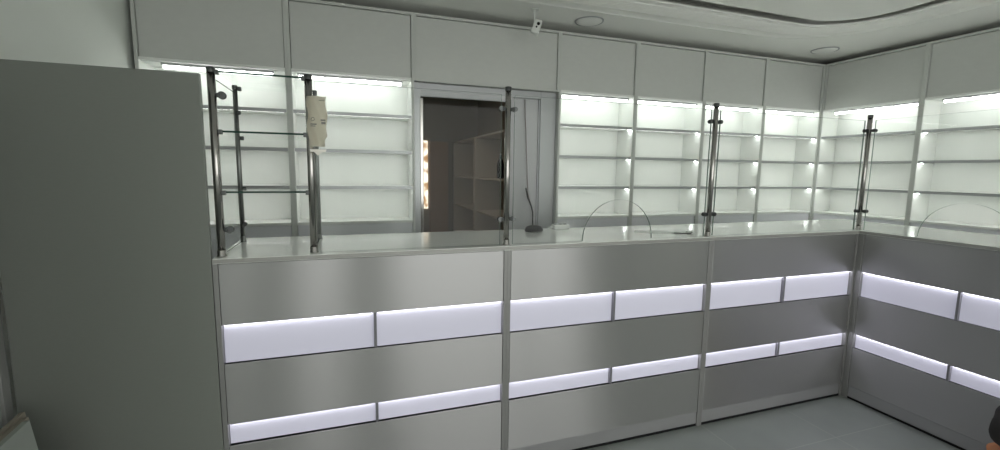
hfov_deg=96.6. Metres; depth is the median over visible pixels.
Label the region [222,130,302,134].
glass shelf
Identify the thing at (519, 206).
door
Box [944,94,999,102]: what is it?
tube light
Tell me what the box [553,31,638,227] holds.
wall shelving
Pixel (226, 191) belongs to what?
glass shelf
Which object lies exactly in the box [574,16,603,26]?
recessed light
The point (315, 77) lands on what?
tube light
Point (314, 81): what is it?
glass screen
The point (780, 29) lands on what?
ceiling
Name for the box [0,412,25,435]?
board
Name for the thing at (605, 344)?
counter
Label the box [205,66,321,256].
display rack
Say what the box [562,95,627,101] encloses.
tube light
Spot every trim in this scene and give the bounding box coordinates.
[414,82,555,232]
[420,90,511,101]
[420,98,423,231]
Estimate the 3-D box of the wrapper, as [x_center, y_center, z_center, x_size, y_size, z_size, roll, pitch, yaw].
[-0.683,-0.370,1.667,0.073,0.218,0.020,-2,7,-19]
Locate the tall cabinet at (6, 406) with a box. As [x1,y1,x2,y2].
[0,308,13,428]
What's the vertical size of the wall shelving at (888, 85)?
2.483 m
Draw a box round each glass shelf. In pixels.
[219,71,300,78]
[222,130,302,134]
[226,191,305,192]
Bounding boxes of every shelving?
[129,0,294,257]
[285,0,415,235]
[453,137,474,230]
[474,130,504,230]
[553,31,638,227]
[630,41,707,225]
[696,50,768,223]
[755,57,825,221]
[811,42,928,225]
[906,27,999,234]
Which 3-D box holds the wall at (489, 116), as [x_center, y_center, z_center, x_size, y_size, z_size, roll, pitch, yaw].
[0.178,-0.542,5.517,0.100,2.500,2.960,-2,7,-19]
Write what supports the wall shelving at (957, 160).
on the floor
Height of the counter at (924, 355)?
1.031 m
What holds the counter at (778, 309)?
on the floor
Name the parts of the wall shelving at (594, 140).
panel, panel, shelf, drawer, shelf, panel, door, panel, panel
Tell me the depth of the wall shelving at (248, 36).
2.93 m
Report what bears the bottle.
on the shelving at (487, 205)
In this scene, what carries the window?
in the wall at (454, 120)
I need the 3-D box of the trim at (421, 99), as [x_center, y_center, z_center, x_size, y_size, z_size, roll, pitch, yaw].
[-0.597,0.006,3.410,0.024,1.900,0.045,-2,7,-19]
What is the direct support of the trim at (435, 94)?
attached to the wall
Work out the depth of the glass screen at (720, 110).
2.48 m
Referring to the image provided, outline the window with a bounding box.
[423,141,427,208]
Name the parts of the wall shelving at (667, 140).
panel, panel, drawer, shelf, shelf, panel, door, panel, panel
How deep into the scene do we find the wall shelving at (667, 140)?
4.14 m
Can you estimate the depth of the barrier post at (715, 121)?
2.30 m
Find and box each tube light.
[163,65,272,76]
[299,75,400,85]
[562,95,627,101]
[638,101,695,106]
[706,106,755,111]
[766,110,812,115]
[835,103,917,114]
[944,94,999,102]
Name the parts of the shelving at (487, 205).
panel, shelf, shelf, panel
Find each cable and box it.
[525,110,529,199]
[525,188,532,224]
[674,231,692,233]
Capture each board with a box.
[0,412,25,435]
[0,420,37,449]
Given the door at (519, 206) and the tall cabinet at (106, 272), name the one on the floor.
the tall cabinet at (106, 272)
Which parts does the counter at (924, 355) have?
panel, light panel, light panel, panel, panel, panel, light panel, light panel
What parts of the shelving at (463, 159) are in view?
panel, shelf, shelf, panel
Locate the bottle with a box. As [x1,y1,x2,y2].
[497,152,503,178]
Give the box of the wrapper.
[306,96,327,154]
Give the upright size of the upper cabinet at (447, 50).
0.469 m
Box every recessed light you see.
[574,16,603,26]
[810,47,839,53]
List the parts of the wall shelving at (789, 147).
panel, panel, shelf, drawer, shelf, shelf, panel, door, panel, panel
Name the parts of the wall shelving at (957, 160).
panel, shelf, drawer, panel, door, shelf, panel, panel, shelf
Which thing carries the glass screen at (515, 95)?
on the countertop at (263, 249)
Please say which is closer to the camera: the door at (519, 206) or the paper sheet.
the paper sheet
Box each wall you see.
[0,0,134,416]
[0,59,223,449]
[420,97,477,231]
[478,100,504,135]
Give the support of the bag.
on the floor
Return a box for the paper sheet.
[634,230,686,234]
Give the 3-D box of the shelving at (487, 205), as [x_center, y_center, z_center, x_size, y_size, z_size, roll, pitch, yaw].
[0.039,-0.144,5.168,0.380,1.790,1.160,-2,7,-19]
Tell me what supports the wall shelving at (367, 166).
on the floor
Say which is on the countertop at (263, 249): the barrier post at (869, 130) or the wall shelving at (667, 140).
the barrier post at (869, 130)
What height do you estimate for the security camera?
0.185 m
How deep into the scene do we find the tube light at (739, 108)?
4.23 m
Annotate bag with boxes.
[986,406,999,449]
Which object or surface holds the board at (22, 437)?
on the floor
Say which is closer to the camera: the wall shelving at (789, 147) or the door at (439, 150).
the wall shelving at (789, 147)
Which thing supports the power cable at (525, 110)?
hanging from the door at (519, 206)
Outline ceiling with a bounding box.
[320,0,999,64]
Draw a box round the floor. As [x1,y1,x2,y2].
[585,396,959,449]
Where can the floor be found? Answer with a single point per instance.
(835, 422)
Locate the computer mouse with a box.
[525,225,542,231]
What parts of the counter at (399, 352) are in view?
panel, light panel, light panel, panel, panel, panel, light panel, light panel, panel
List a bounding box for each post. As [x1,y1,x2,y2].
[497,86,517,244]
[701,103,722,235]
[841,234,861,396]
[854,115,877,229]
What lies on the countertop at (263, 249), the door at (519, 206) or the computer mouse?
the computer mouse
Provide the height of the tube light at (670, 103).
0.023 m
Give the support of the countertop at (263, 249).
on the counter at (605, 344)
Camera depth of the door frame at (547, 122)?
3.62 m
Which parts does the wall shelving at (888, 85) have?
panel, drawer, shelf, shelf, panel, shelf, panel, door, panel, panel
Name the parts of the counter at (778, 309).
panel, light panel, light panel, panel, panel, panel, light panel, light panel, panel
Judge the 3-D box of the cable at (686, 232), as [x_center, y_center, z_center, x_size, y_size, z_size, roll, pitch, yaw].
[1.004,0.040,2.429,0.112,0.014,0.035,-2,7,-19]
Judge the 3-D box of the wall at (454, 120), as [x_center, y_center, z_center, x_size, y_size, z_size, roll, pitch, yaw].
[-1.263,-0.698,6.630,2.100,2.500,0.100,-2,7,-19]
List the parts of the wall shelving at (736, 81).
panel, panel, drawer, shelf, shelf, shelf, panel, door, panel, panel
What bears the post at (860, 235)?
on the floor
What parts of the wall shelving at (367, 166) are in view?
panel, panel, door, panel, panel, shelf, shelf, shelf, shelf, drawer, panel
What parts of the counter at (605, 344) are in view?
panel, light panel, light panel, panel, panel, panel, light panel, light panel, panel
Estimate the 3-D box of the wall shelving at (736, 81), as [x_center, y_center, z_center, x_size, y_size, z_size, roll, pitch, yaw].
[2.159,-0.368,4.386,0.728,2.483,0.240,-2,7,-19]
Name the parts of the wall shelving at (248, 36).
panel, door, panel, panel, shelf, shelf, shelf, drawer, shelf, panel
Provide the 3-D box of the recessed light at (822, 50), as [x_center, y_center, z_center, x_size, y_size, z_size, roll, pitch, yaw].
[3.024,-1.622,4.151,0.224,0.016,0.224,-2,7,-19]
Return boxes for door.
[429,139,449,231]
[509,98,539,229]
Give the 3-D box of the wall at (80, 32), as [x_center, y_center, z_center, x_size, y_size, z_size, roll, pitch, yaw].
[-1.248,-0.083,-0.270,0.100,2.950,7.090,-2,7,-19]
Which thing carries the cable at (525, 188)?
attached to the computer mouse
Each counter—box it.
[212,250,507,449]
[505,241,711,449]
[699,234,858,425]
[844,234,999,449]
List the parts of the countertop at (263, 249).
power strip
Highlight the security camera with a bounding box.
[531,8,541,35]
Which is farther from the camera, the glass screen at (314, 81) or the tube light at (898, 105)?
the tube light at (898, 105)
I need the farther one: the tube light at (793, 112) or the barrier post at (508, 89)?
the tube light at (793, 112)
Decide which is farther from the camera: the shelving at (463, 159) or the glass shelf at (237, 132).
the shelving at (463, 159)
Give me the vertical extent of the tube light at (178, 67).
0.023 m
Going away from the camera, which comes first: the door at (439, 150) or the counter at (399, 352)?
the counter at (399, 352)
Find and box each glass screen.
[314,81,501,251]
[512,95,712,243]
[711,110,865,235]
[863,109,998,236]
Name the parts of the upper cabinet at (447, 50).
panel, panel, panel, panel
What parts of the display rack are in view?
pane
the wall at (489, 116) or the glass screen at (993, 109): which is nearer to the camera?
the glass screen at (993, 109)
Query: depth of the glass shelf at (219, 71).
1.61 m
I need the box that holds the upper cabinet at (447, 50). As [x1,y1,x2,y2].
[413,12,560,92]
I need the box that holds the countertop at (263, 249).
[212,219,999,263]
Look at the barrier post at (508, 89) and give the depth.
1.93 m

